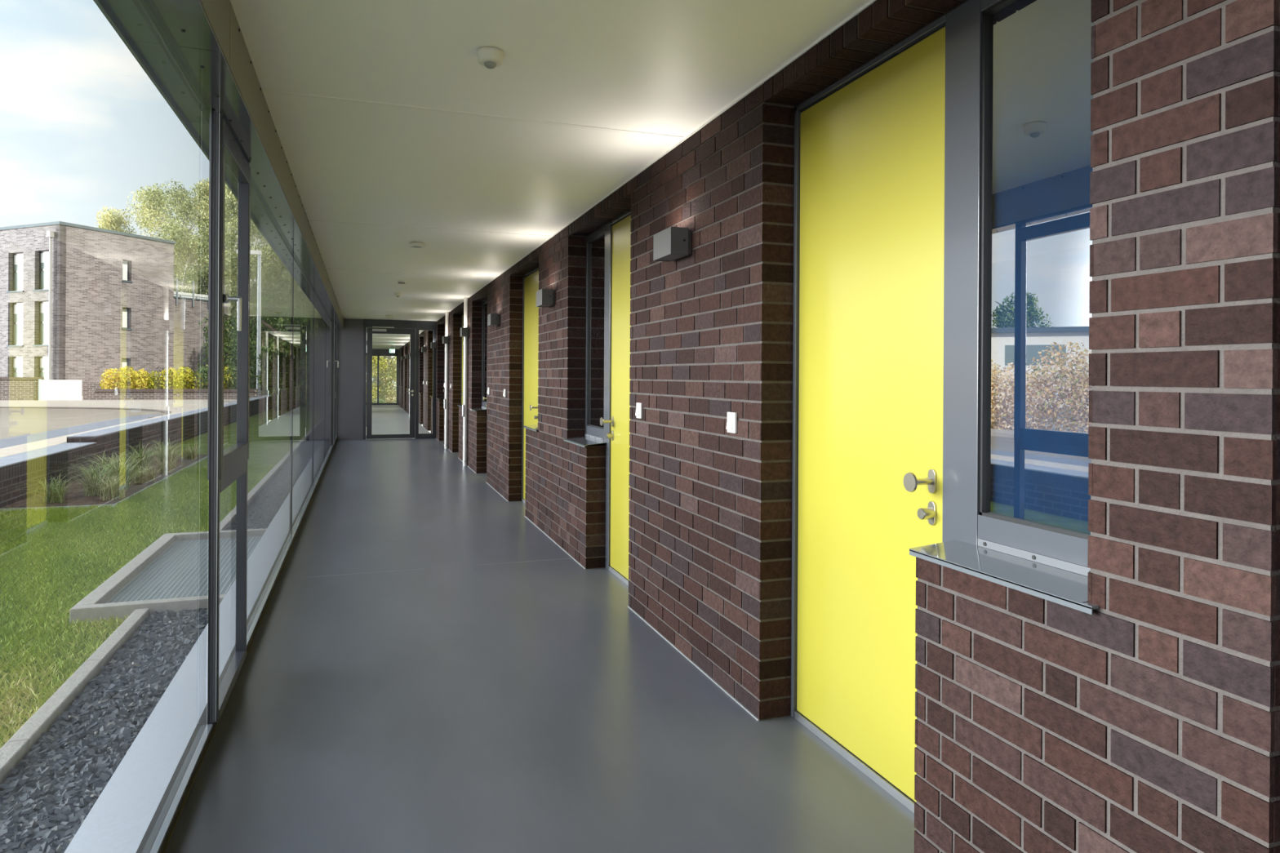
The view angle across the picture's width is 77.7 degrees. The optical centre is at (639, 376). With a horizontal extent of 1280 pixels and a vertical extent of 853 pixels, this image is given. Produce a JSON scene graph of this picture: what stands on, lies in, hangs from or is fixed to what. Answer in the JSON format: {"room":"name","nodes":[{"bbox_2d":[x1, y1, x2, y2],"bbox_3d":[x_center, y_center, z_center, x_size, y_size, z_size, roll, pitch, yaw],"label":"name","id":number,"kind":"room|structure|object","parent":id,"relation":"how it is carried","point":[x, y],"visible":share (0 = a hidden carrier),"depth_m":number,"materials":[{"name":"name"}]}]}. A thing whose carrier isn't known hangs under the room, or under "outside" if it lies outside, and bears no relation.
{"room":"apartment building corridor","nodes":[
{"label":"apartment building corridor","id":0,"kind":"room"},
{"bbox_2d":[0,408,164,439],"bbox_3d":[-61.026,0.934,31.709,85.580,0.280,160.000,0,0,-19],"label":"street","id":1,"kind":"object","parent":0,"point":[14,422],"depth_m":20.58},
{"bbox_2d":[0,414,160,448],"bbox_3d":[-8.556,1.145,7.984,0.900,0.088,30.700,0,0,-19],"label":"band","id":2,"kind":"object","parent":1,"relation":"on","point":[11,442],"visible":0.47,"depth_m":15.66,"materials":[{"name":"grey concrete"}]},
{"bbox_2d":[0,407,171,417],"bbox_3d":[-40.607,0.944,19.362,55.715,0.104,7.157,0,0,-10],"label":"kerb line","id":3,"kind":"object","parent":1,"relation":"on","point":[166,412],"visible":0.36,"depth_m":25.65,"materials":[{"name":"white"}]},
{"bbox_2d":[94,205,136,234],"bbox_3d":[-40.811,-6.207,62.059,4.706,14.211,4.527,0,0,-3],"label":"tree","id":4,"kind":"object","parent":1,"relation":"on","point":[116,220],"visible":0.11,"depth_m":61.73,"materials":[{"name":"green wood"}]},
{"bbox_2d":[125,182,199,292],"bbox_3d":[-37.999,-7.065,61.761,5.573,15.965,6.068,0,0,19],"label":"tree","id":5,"kind":"object","parent":1,"relation":"on","point":[146,210],"visible":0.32,"depth_m":61.05,"materials":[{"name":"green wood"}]},
{"bbox_2d":[173,258,181,292],"bbox_3d":[-34.061,-3.947,56.313,4.724,9.781,4.296,0,0,-9],"label":"tree","id":6,"kind":"object","parent":1,"relation":"on","point":[174,259],"visible":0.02,"depth_m":55.96,"materials":[{"name":"green plant"}]},
{"bbox_2d":[156,178,201,292],"bbox_3d":[-33.602,-6.632,58.124,5.691,15.154,6.072,0,0,13],"label":"tree","id":7,"kind":"object","parent":1,"relation":"on","point":[187,206],"visible":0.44,"depth_m":57.61,"materials":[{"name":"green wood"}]},
{"bbox_2d":[173,181,201,292],"bbox_3d":[-32.169,-7.185,59.699,6.055,16.272,5.449,0,0,-7],"label":"tree","id":8,"kind":"object","parent":1,"relation":"on","point":[197,188],"visible":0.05,"depth_m":58.77,"materials":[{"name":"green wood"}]},
{"bbox_2d":[178,203,202,293],"bbox_3d":[-28.328,-6.775,54.580,5.746,15.496,5.514,0,0,11],"label":"tree","id":9,"kind":"object","parent":1,"relation":"on","point":[197,247],"visible":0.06,"depth_m":52.87,"materials":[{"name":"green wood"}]},
{"bbox_2d":[184,268,202,294],"bbox_3d":[-28.636,-3.339,53.617,4.369,8.636,4.810,0,0,13],"label":"tree","id":10,"kind":"object","parent":1,"relation":"on","point":[198,276],"visible":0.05,"depth_m":52.79,"materials":[{"name":"green plant"}]},
{"bbox_2d":[196,320,202,369],"bbox_3d":[-20.833,-0.627,41.937,3.796,5.878,4.974,0,0,31],"label":"tree","id":11,"kind":"object","parent":1,"relation":"on","point":[198,364],"visible":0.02,"depth_m":41.06,"materials":[{"name":"green plant"}]},
{"bbox_2d":[0,407,202,457],"bbox_3d":[-12.671,1.174,22.064,0.580,0.280,70.000,0,0,-19],"label":"pavement edge","id":12,"kind":"structure","parent":0,"point":[6,451],"depth_m":12.30,"materials":[{"name":"beige concrete"}]},
{"bbox_2d":[0,395,202,417],"bbox_3d":[-44.421,0.913,28.751,55.000,0.120,36.500,0,0,-19],"label":"pavement","id":13,"kind":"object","parent":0,"point":[171,406],"visible":0.34,"depth_m":28.67,"materials":[{"name":"beige concrete"}]},
{"bbox_2d":[0,221,202,395],"bbox_3d":[-30.193,-3.236,43.964,9.140,8.390,9.670,0,0,22],"label":"apartment building","id":14,"kind":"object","parent":13,"relation":"on","point":[77,301],"visible":0.79,"depth_m":39.59,"materials":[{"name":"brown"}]},
{"bbox_2d":[13,358,22,367],"bbox_3d":[-30.779,-0.670,39.453,1.020,0.470,0.011,0,0,22],"label":"blind","id":15,"kind":"object","parent":14,"relation":"hanging from","point":[18,362],"depth_m":39.50,"materials":[{"name":"white fabric"}]},
{"bbox_2d":[13,304,22,314],"bbox_3d":[-30.763,-3.350,39.453,1.020,0.470,0.011,0,0,22],"label":"blind","id":16,"kind":"object","parent":14,"relation":"hanging from","point":[18,308],"depth_m":39.51,"materials":[{"name":"white fabric"}]},
{"bbox_2d":[13,254,23,264],"bbox_3d":[-30.748,-5.810,39.453,1.020,0.470,0.011,0,0,22],"label":"blind","id":17,"kind":"object","parent":14,"relation":"hanging from","point":[18,259],"depth_m":39.52,"materials":[{"name":"white fabric"}]},
{"bbox_2d":[40,358,48,368],"bbox_3d":[-28.848,-0.658,38.667,1.070,0.470,0.011,0,0,22],"label":"blind","id":18,"kind":"object","parent":14,"relation":"hanging from","point":[43,362],"depth_m":38.75,"materials":[{"name":"white fabric"}]},
{"bbox_2d":[40,302,48,312],"bbox_3d":[-28.832,-3.338,38.667,1.070,0.470,0.011,0,0,22],"label":"blind","id":19,"kind":"object","parent":14,"relation":"hanging from","point":[44,307],"depth_m":38.74,"materials":[{"name":"white fabric"}]},
{"bbox_2d":[40,252,48,262],"bbox_3d":[-28.817,-5.798,38.667,1.070,0.470,0.011,0,0,22],"label":"blind","id":20,"kind":"object","parent":14,"relation":"hanging from","point":[44,255],"depth_m":38.75,"materials":[{"name":"white fabric"}]},
{"bbox_2d":[0,377,202,400],"bbox_3d":[-28.992,0.486,30.942,25.580,0.960,0.400,0,0,-19],"label":"wall","id":21,"kind":"structure","parent":13,"relation":"on","point":[11,388],"depth_m":33.03,"materials":[{"name":"brown brick"}]},
{"bbox_2d":[38,379,81,400],"bbox_3d":[-23.715,0.558,32.514,1.480,0.880,0.100,0,0,-19],"label":"gate","id":22,"kind":"object","parent":21,"relation":"attached to","point":[48,389],"visible":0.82,"depth_m":32.48,"materials":[{"name":"white"}]},
{"bbox_2d":[99,365,202,389],"bbox_3d":[-20.606,0.262,34.823,5.312,1.508,1.093,0,0,-19],"label":"hedge","id":23,"kind":"object","parent":13,"relation":"on","point":[175,380],"visible":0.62,"depth_m":34.42,"materials":[{"name":"yellow plant"}]},
{"bbox_2d":[191,364,202,389],"bbox_3d":[-18.646,0.164,35.453,2.488,1.546,0.941,0,0,-19],"label":"hedge","id":24,"kind":"object","parent":13,"relation":"on","point":[200,368],"visible":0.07,"depth_m":34.92,"materials":[{"name":"green plant"}]},
{"bbox_2d":[0,434,208,748],"bbox_3d":[-10.727,1.676,23.800,3.400,0.300,68.000,0,0,-19],"label":"lawn","id":25,"kind":"structure","parent":0,"point":[192,442],"depth_m":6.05,"materials":[{"name":"plant"}]},
{"bbox_2d":[0,608,149,784],"bbox_3d":[-2.419,1.593,2.831,0.080,0.165,4.926,0,0,-19],"label":"kerb","id":26,"kind":"object","parent":25,"relation":"on","point":[13,752],"visible":0.52,"depth_m":3.76,"materials":[{"name":"concrete"}]},
{"bbox_2d":[0,454,201,508],"bbox_3d":[-7.889,1.562,12.330,1.200,0.062,6.530,0,0,-19],"label":"planting bed","id":27,"kind":"object","parent":25,"relation":"on","point":[73,498],"visible":0.17,"depth_m":10.35,"materials":[{"name":"soil"}]},
{"bbox_2d":[15,472,83,504],"bbox_3d":[-7.146,1.374,9.707,1.010,0.327,0.934,0,0,-19],"label":"ornamental grass","id":28,"kind":"object","parent":27,"relation":"on","point":[56,495],"depth_m":9.66,"materials":[{"name":"green plant"}]},
{"bbox_2d":[44,460,151,497],"bbox_3d":[-6.994,1.320,10.299,1.155,0.436,1.277,0,0,39],"label":"ornamental grass","id":29,"kind":"object","parent":27,"relation":"on","point":[94,490],"depth_m":10.23,"materials":[{"name":"green plant"}]},
{"bbox_2d":[0,458,201,511],"bbox_3d":[-7.884,1.525,12.328,1.208,0.035,6.538,0,0,-19],"label":"edging","id":30,"kind":"object","parent":27,"relation":"on","point":[199,460],"visible":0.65,"depth_m":9.44,"materials":[{"name":"grey concrete"}]},
{"bbox_2d":[68,448,152,482],"bbox_3d":[-7.622,1.309,11.416,1.329,0.450,1.266,0,0,-19],"label":"ornamental grass","id":31,"kind":"object","parent":27,"relation":"on","point":[104,460],"depth_m":11.38,"materials":[{"name":"green plant"}]},
{"bbox_2d":[77,471,156,500],"bbox_3d":[-6.611,1.388,9.993,0.953,0.305,0.933,0,0,-19],"label":"ornamental grass","id":32,"kind":"object","parent":27,"relation":"on","point":[109,492],"depth_m":9.95,"materials":[{"name":"green plant"}]},
{"bbox_2d":[68,452,178,490],"bbox_3d":[-7.049,1.291,10.772,1.421,0.493,1.479,0,0,-19],"label":"ornamental grass","id":33,"kind":"object","parent":27,"relation":"on","point":[114,464],"depth_m":10.77,"materials":[{"name":"green plant"}]},
{"bbox_2d":[92,442,179,474],"bbox_3d":[-7.845,1.294,12.481,1.223,0.479,1.379,0,0,-42],"label":"ornamental grass","id":34,"kind":"object","parent":27,"relation":"on","point":[147,455],"depth_m":12.48,"materials":[{"name":"green plant"}]},
{"bbox_2d":[129,463,166,484],"bbox_3d":[-7.178,1.406,11.476,0.798,0.261,0.810,0,0,3],"label":"ornamental grass","id":35,"kind":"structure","parent":27,"relation":"on","point":[151,478],"depth_m":11.46,"materials":[{"name":"green plant"}]},
{"bbox_2d":[135,439,186,462],"bbox_3d":[-8.483,1.326,14.180,1.125,0.406,1.182,0,0,-35],"label":"ornamental grass","id":36,"kind":"object","parent":27,"relation":"on","point":[160,442],"depth_m":14.16,"materials":[{"name":"green plant"}]},
{"bbox_2d":[148,458,189,473],"bbox_3d":[-7.522,1.413,12.648,0.753,0.245,0.689,0,0,31],"label":"ornamental grass","id":37,"kind":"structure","parent":27,"relation":"on","point":[168,468],"depth_m":12.59,"materials":[{"name":"green plant"}]},
{"bbox_2d":[151,444,196,466],"bbox_3d":[-7.973,1.351,13.417,1.031,0.363,0.984,0,0,25],"label":"ornamental grass","id":38,"kind":"object","parent":27,"relation":"on","point":[168,457],"depth_m":13.42,"materials":[{"name":"green plant"}]},
{"bbox_2d":[175,442,201,459],"bbox_3d":[-8.305,1.385,14.666,0.892,0.290,0.782,0,0,43],"label":"ornamental grass","id":39,"kind":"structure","parent":27,"relation":"on","point":[193,455],"depth_m":14.66,"materials":[{"name":"green plant"}]},
{"bbox_2d":[0,408,202,507],"bbox_3d":[-11.251,1.325,19.545,0.408,0.795,40.308,0,0,-19],"label":"wall","id":40,"kind":"structure","parent":25,"relation":"on","point":[20,470],"depth_m":12.26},
{"bbox_2d":[75,534,175,605],"bbox_3d":[-3.976,1.569,6.243,0.110,0.195,2.356,0,0,-19],"label":"kerb","id":41,"kind":"object","parent":25,"relation":"on","point":[114,584],"visible":0.51,"depth_m":5.99,"materials":[{"name":"concrete"}]},
{"bbox_3d":[-7.670,1.566,18.775,0.470,0.056,39.500,0,0,-19],"label":"gravel base","id":42,"kind":"object","parent":25,"relation":"on","visible":0},
{"bbox_2d":[0,608,208,852],"bbox_3d":[-2.258,1.562,3.205,0.507,0.084,4.382,0,0,-19],"label":"gravel","id":43,"kind":"object","parent":42,"relation":"on","point":[138,676],"visible":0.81,"depth_m":3.35,"materials":[{"name":"gravel"}]},
{"bbox_2d":[70,595,208,624],"bbox_3d":[-3.198,1.573,5.217,0.901,0.195,0.090,0,0,-19],"label":"kerb","id":44,"kind":"object","parent":42,"relation":"on","point":[82,612],"visible":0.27,"depth_m":5.14,"materials":[{"name":"concrete"}]},
{"bbox_2d":[163,532,199,541],"bbox_3d":[-4.004,1.569,7.531,0.901,0.195,0.090,0,0,-19],"label":"kerb","id":45,"kind":"object","parent":42,"relation":"on","point":[186,535],"visible":0.2,"depth_m":7.41,"materials":[{"name":"concrete"}]},
{"bbox_2d":[336,318,363,439],"bbox_3d":[-6.456,0.061,17.633,0.595,2.680,0.090,0,0,-19],"label":"wall","id":46,"kind":"structure","parent":0,"point":[349,372],"depth_m":17.62,"materials":[{"name":"grey paint"}]},
{"bbox_2d":[64,623,208,852],"bbox_3d":[-6.438,1.524,16.292,0.235,0.355,45.000,0,0,-19],"label":"sill","id":47,"kind":"structure","parent":46,"relation":"attached to","point":[119,820],"depth_m":2.75,"materials":[{"name":"metal"}]},
{"bbox_2d":[93,0,198,145],"bbox_3d":[-6.382,-1.303,16.306,0.152,0.350,45.000,0,0,-19],"label":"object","id":48,"kind":"structure","parent":46,"relation":"attached to","point":[124,16],"depth_m":2.78,"materials":[{"name":"grey metal"}]},
{"bbox_2d":[183,84,210,773],"bbox_3d":[-1.193,0.133,1.705,0.012,2.400,2.833,0,0,-19],"label":"window","id":49,"kind":"structure","parent":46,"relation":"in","point":[197,722],"depth_m":2.95,"materials":[{"name":"clear glass"}]},
{"bbox_2d":[207,109,250,724],"bbox_3d":[-1.740,0.160,3.448,0.113,2.370,0.814,0,0,-19],"label":"glass door","id":50,"kind":"structure","parent":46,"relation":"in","point":[229,170],"depth_m":3.41,"materials":[{"name":"grey paint"}]},
{"bbox_2d":[133,0,337,328],"bbox_3d":[-6.237,-1.166,16.356,0.155,0.223,45.000,0,0,-19],"label":"trim","id":51,"kind":"structure","parent":46,"relation":"attached to","point":[148,10],"depth_m":2.52,"materials":[{"name":"grey paint"}]},
{"bbox_2d":[136,435,337,852],"bbox_3d":[-6.298,1.355,16.341,0.060,0.094,45.000,0,0,-19],"label":"window sill","id":52,"kind":"structure","parent":46,"relation":"attached to","point":[156,839],"depth_m":2.70,"materials":[{"name":"black paint"}]},
{"bbox_2d":[246,178,293,634],"bbox_3d":[-2.423,0.126,5.236,0.018,2.400,3.001,0,0,-19],"label":"window","id":53,"kind":"structure","parent":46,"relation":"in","point":[269,463],"depth_m":4.96,"materials":[{"name":"clear glass"}]},
{"bbox_2d":[200,0,343,328],"bbox_3d":[-5.938,-1.162,15.767,0.024,0.228,52.526,0,0,-19],"label":"trim","id":54,"kind":"structure","parent":46,"relation":"attached to","point":[220,14],"depth_m":3.33,"materials":[{"name":"grey metal"}]},
{"bbox_2d":[292,254,314,532],"bbox_3d":[-3.409,0.119,8.070,0.018,2.400,3.001,0,0,-19],"label":"window","id":55,"kind":"structure","parent":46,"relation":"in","point":[304,291],"depth_m":7.74,"materials":[{"name":"clear glass"}]},
{"bbox_2d":[313,289,325,484],"bbox_3d":[-4.395,0.114,10.903,0.018,2.400,3.001,0,0,-19],"label":"window","id":56,"kind":"structure","parent":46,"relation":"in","point":[319,308],"depth_m":10.66,"materials":[{"name":"clear glass"}]},
{"bbox_2d":[324,309,333,459],"bbox_3d":[-5.381,0.108,13.736,0.018,2.400,3.001,0,0,-19],"label":"window","id":57,"kind":"structure","parent":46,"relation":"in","point":[329,322],"depth_m":13.56,"materials":[{"name":"clear glass"}]},
{"bbox_2d":[332,321,338,445],"bbox_3d":[-5.959,0.134,15.572,0.113,2.370,0.869,0,0,-19],"label":"window","id":58,"kind":"structure","parent":46,"relation":"in","point":[334,358],"depth_m":15.16,"materials":[{"name":"grey paint"}]},
{"bbox_2d":[335,328,337,435],"bbox_3d":[-6.421,0.102,16.726,0.018,2.400,1.601,0,0,-19],"label":"window","id":59,"kind":"structure","parent":46,"relation":"in","point":[336,328],"depth_m":17.28,"materials":[{"name":"clear glass"}]},
{"bbox_2d":[363,319,436,439],"bbox_3d":[-5.416,0.068,17.953,1.580,2.680,0.150,0,0,-19],"label":"door","id":60,"kind":"structure","parent":46,"relation":"in","point":[371,326],"depth_m":17.96,"materials":[{"name":"grey paint"}]},
{"bbox_2d":[365,348,398,404],"bbox_3d":[-12.670,0.024,37.933,2.160,2.680,0.080,0,0,-19],"label":"window","id":61,"kind":"structure","parent":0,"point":[375,352],"depth_m":38.03,"materials":[{"name":"grey paint"}]},
{"bbox_2d":[365,396,405,411],"bbox_3d":[-11.066,1.674,49.120,12.600,0.300,19.950,0,0,-19],"label":"lawn","id":62,"kind":"structure","parent":0,"point":[396,397],"depth_m":46.55,"materials":[{"name":"green plant"}]},
{"bbox_2d":[365,355,387,402],"bbox_3d":[-15.407,-0.504,42.843,3.987,5.256,2.735,0,0,18],"label":"bush","id":63,"kind":"object","parent":62,"relation":"on","point":[382,358],"visible":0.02,"depth_m":42.57,"materials":[{"name":"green plant"}]},
{"bbox_2d":[365,355,396,403],"bbox_3d":[-15.636,-0.954,46.048,4.118,6.249,4.000,0,0,-40],"label":"bush","id":64,"kind":"object","parent":62,"relation":"on","point":[373,378],"visible":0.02,"depth_m":45.84,"materials":[{"name":"green plant"}]},
{"bbox_2d":[372,355,396,403],"bbox_3d":[-13.900,-0.842,43.870,2.928,5.168,2.787,0,0,29],"label":"bush","id":65,"kind":"object","parent":62,"relation":"on","point":[384,375],"visible":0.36,"depth_m":43.25,"materials":[{"name":"green plant"}]},
{"bbox_2d":[164,404,915,852],"bbox_3d":[-4.438,1.473,16.988,4.000,0.121,45.000,0,0,-19],"label":"floor","id":66,"kind":"structure","parent":0,"point":[424,668],"depth_m":3.33,"materials":[{"name":"grey"}]},
{"bbox_2d":[230,0,875,349],"bbox_3d":[-4.338,-1.362,17.017,3.825,0.209,45.000,0,0,-19],"label":"ceiling","id":67,"kind":"structure","parent":0,"point":[392,131],"depth_m":3.64,"materials":[{"name":"white paint"}]},
{"bbox_2d":[389,344,395,352],"bbox_3d":[-10.127,-1.131,32.470,0.220,0.340,0.046,0,0,-19],"label":"exit sign","id":68,"kind":"object","parent":67,"relation":"hanging from","point":[390,350],"visible":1,"depth_m":32.46,"materials":[{"name":"white plastic"}]},
{"bbox_2d":[394,293,401,297],"bbox_3d":[-3.655,-1.227,11.992,0.104,0.062,0.104,0,0,-19],"label":"detector","id":69,"kind":"object","parent":67,"relation":"attached to","point":[397,295],"visible":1,"depth_m":11.96,"materials":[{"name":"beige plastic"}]},
{"bbox_2d":[397,280,405,284],"bbox_3d":[-3.137,-1.234,10.457,0.110,0.050,0.110,0,0,-19],"label":"smoke detector","id":70,"kind":"object","parent":67,"relation":"attached to","point":[400,282],"visible":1,"depth_m":10.42,"materials":[{"name":"white plastic"}]},
{"bbox_2d":[408,241,424,248],"bbox_3d":[-2.088,-1.231,7.434,0.140,0.044,0.140,0,0,-19],"label":"ceiling sensor","id":71,"kind":"object","parent":67,"relation":"attached to","point":[413,244],"visible":1,"depth_m":7.39,"materials":[{"name":"beige plastic"}]},
{"bbox_2d":[476,46,504,68],"bbox_3d":[-0.572,-1.209,3.038,0.104,0.062,0.104,0,0,-19],"label":"detector","id":72,"kind":"object","parent":67,"relation":"attached to","point":[490,57],"visible":1,"depth_m":3.01,"materials":[{"name":"beige plastic"}]},
{"bbox_2d":[398,0,1279,852],"bbox_3d":[-4.324,0.074,20.198,1.979,2.680,39.007,0,0,-19],"label":"wall","id":73,"kind":"structure","parent":0,"point":[1147,722],"depth_m":1.93,"materials":[{"name":"brick"}]},
{"bbox_2d":[421,346,426,351],"bbox_3d":[-5.746,-0.721,21.133,0.118,0.138,0.259,0,0,-19],"label":"wall lamp","id":74,"kind":"object","parent":73,"relation":"attached to","point":[423,348],"visible":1,"depth_m":21.02,"materials":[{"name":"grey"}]},
{"bbox_2d":[430,342,436,348],"bbox_3d":[-4.730,-0.714,18.214,0.118,0.138,0.259,0,0,-19],"label":"wall lamp","id":75,"kind":"object","parent":73,"relation":"attached to","point":[433,344],"visible":1,"depth_m":18.10,"materials":[{"name":"grey metal"}]},
{"bbox_2d":[442,336,449,343],"bbox_3d":[-3.774,-0.709,15.466,0.118,0.138,0.259,0,0,-19],"label":"wall lamp","id":76,"kind":"object","parent":73,"relation":"attached to","point":[446,340],"visible":1,"depth_m":15.35,"materials":[{"name":"grey metal"}]},
{"bbox_2d":[444,311,448,448],"bbox_3d":[-3.780,0.077,15.516,0.079,2.680,0.087,0,0,17],"label":"downpipe","id":77,"kind":"object","parent":73,"relation":"attached to","point":[446,317],"visible":1,"depth_m":15.49,"materials":[{"name":"white metal"}]},
{"bbox_2d":[461,312,463,404],"bbox_3d":[-3.179,0.128,14.357,0.147,2.586,1.075,0,0,-19],"label":"window","id":78,"kind":"structure","parent":73,"relation":"in","point":[462,314],"depth_m":14.82,"materials":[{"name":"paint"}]},
{"bbox_2d":[460,327,469,337],"bbox_3d":[-2.782,-0.703,12.614,0.118,0.138,0.259,0,0,-19],"label":"wall lamp","id":79,"kind":"object","parent":73,"relation":"attached to","point":[464,331],"visible":0.97,"depth_m":12.50,"materials":[{"name":"grey metal"}]},
{"bbox_2d":[462,297,468,466],"bbox_3d":[-2.781,0.083,12.645,0.079,2.680,0.087,0,0,17],"label":"downpipe","id":80,"kind":"object","parent":73,"relation":"attached to","point":[464,406],"visible":1,"depth_m":12.62,"materials":[{"name":"white metal"}]},
{"bbox_2d":[470,298,487,411],"bbox_3d":[-2.398,-0.322,11.981,0.240,1.678,0.652,0,0,-19],"label":"window","id":81,"kind":"structure","parent":73,"relation":"in","point":[484,302],"depth_m":12.14,"materials":[{"name":"grey paint"}]},
{"bbox_2d":[482,302,488,457],"bbox_3d":[-2.102,0.134,11.262,0.147,2.586,1.075,0,0,-19],"label":"door","id":82,"kind":"structure","parent":73,"relation":"in","point":[483,397],"depth_m":11.75,"materials":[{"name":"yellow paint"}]},
{"bbox_2d":[487,313,500,326],"bbox_3d":[-1.802,-0.697,9.799,0.118,0.138,0.259,0,0,-19],"label":"wall lamp","id":83,"kind":"object","parent":73,"relation":"attached to","point":[493,319],"visible":1,"depth_m":9.69,"materials":[{"name":"grey metal"}]},
{"bbox_2d":[502,389,506,397],"bbox_3d":[-1.588,0.196,9.306,0.024,0.092,0.082,0,0,-19],"label":"light switch","id":84,"kind":"object","parent":73,"relation":"attached to","point":[504,390],"visible":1,"depth_m":9.27,"materials":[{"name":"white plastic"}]},
{"bbox_2d":[521,266,539,502],"bbox_3d":[-1.182,0.140,8.619,0.147,2.586,1.075,0,0,-19],"label":"door","id":85,"kind":"structure","parent":73,"relation":"in","point":[531,281],"depth_m":8.81,"materials":[{"name":"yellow paint"}]},
{"bbox_2d":[523,424,538,431],"bbox_3d":[-0.971,-0.314,7.879,0.240,1.678,0.633,0,0,-19],"label":"window","id":86,"kind":"structure","parent":73,"relation":"in","point":[533,427],"depth_m":7.90,"materials":[{"name":"grey paint"}]},
{"bbox_2d":[536,288,555,306],"bbox_3d":[-0.833,-0.691,7.013,0.118,0.138,0.259,0,0,-19],"label":"wall lamp","id":87,"kind":"object","parent":73,"relation":"attached to","point":[544,297],"visible":1,"depth_m":6.90,"materials":[{"name":"grey metal"}]},
{"bbox_2d":[538,304,551,306],"bbox_3d":[-0.843,-0.629,7.011,0.086,0.006,0.244,0,0,-19],"label":"diffuser","id":88,"kind":"object","parent":87,"relation":"attached to","point":[540,305],"depth_m":7.03,"materials":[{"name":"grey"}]},
{"bbox_2d":[400,407,759,721],"bbox_3d":[-5.261,1.405,19.875,0.008,0.006,39.006,0,0,-19],"label":"baseboard","id":89,"kind":"structure","parent":73,"relation":"attached to","point":[629,607],"depth_m":4.24,"materials":[{"name":"grey metal"}]},
{"bbox_2d":[563,226,606,447],"bbox_3d":[-0.402,-0.310,6.243,0.240,1.678,0.652,0,0,-19],"label":"window","id":90,"kind":"structure","parent":73,"relation":"in","point":[595,242],"depth_m":6.33,"materials":[{"name":"grey paint"}]},
{"bbox_2d":[600,208,631,585],"bbox_3d":[-0.106,0.146,5.525,0.147,2.586,1.075,0,0,-19],"label":"door","id":91,"kind":"structure","parent":73,"relation":"in","point":[615,423],"depth_m":5.75,"materials":[{"name":"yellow paint"}]},
{"bbox_2d":[635,402,642,418],"bbox_3d":[-0.009,0.205,4.769,0.024,0.092,0.082,0,0,-19],"label":"light switch","id":92,"kind":"object","parent":73,"relation":"attached to","point":[638,414],"visible":1,"depth_m":4.74,"materials":[{"name":"white plastic"}]},
{"bbox_2d":[653,226,691,262],"bbox_3d":[0.169,-0.685,4.132,0.118,0.138,0.259,0,0,-19],"label":"wall lamp","id":93,"kind":"object","parent":73,"relation":"attached to","point":[672,243],"visible":1,"depth_m":4.03,"materials":[{"name":"grey metal"}]},
{"bbox_2d":[655,253,684,260],"bbox_3d":[0.159,-0.623,4.130,0.086,0.006,0.244,0,0,-19],"label":"diffuser","id":94,"kind":"object","parent":93,"relation":"attached to","point":[658,256],"depth_m":4.14,"materials":[{"name":"grey"}]},
{"bbox_2d":[726,412,737,433],"bbox_3d":[0.409,0.207,3.569,0.024,0.092,0.082,0,0,-19],"label":"light switch","id":95,"kind":"object","parent":73,"relation":"attached to","point":[731,424],"visible":1,"depth_m":3.54,"materials":[{"name":"white plastic"}]},
{"bbox_2d":[791,0,993,813],"bbox_3d":[0.819,0.152,2.866,0.147,2.586,1.075,0,0,-19],"label":"door","id":96,"kind":"structure","parent":73,"relation":"in","point":[887,211],"depth_m":2.81,"materials":[{"name":"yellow paint"}]},
{"bbox_2d":[909,0,1098,614],"bbox_3d":[1.030,-0.302,2.127,0.240,1.678,0.633,0,0,-19],"label":"window","id":97,"kind":"structure","parent":73,"relation":"in","point":[1033,540],"depth_m":2.21,"materials":[{"name":"grey paint"}]},
{"bbox_3d":[2.998,0.018,-4.357,4.000,2.880,0.200,0,0,-19],"label":"wall","id":98,"kind":"structure","parent":0,"visible":0},
{"bbox_2d":[153,0,343,328],"bbox_3d":[-5.929,-1.045,15.590,0.115,0.013,52.527,0,0,-19],"label":"trim","id":99,"kind":"structure","parent":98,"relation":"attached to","point":[188,21],"depth_m":2.97,"materials":[{"name":"grey metal"}]},
{"label":"outside","id":100,"kind":"structure","parent":0,"visible":0},
{"bbox_3d":[-3.548,1.794,6.393,0.800,0.450,2.360,0,0,-19],"label":"floor","id":101,"kind":"structure","parent":100,"visible":0},
{"bbox_2d":[106,539,208,603],"bbox_3d":[-3.549,1.549,6.392,0.790,0.034,2.356,0,0,-19],"label":"grate","id":102,"kind":"object","parent":101,"relation":"on","point":[173,574],"visible":0.41,"depth_m":6.06,"materials":[{"name":"silver metal"}]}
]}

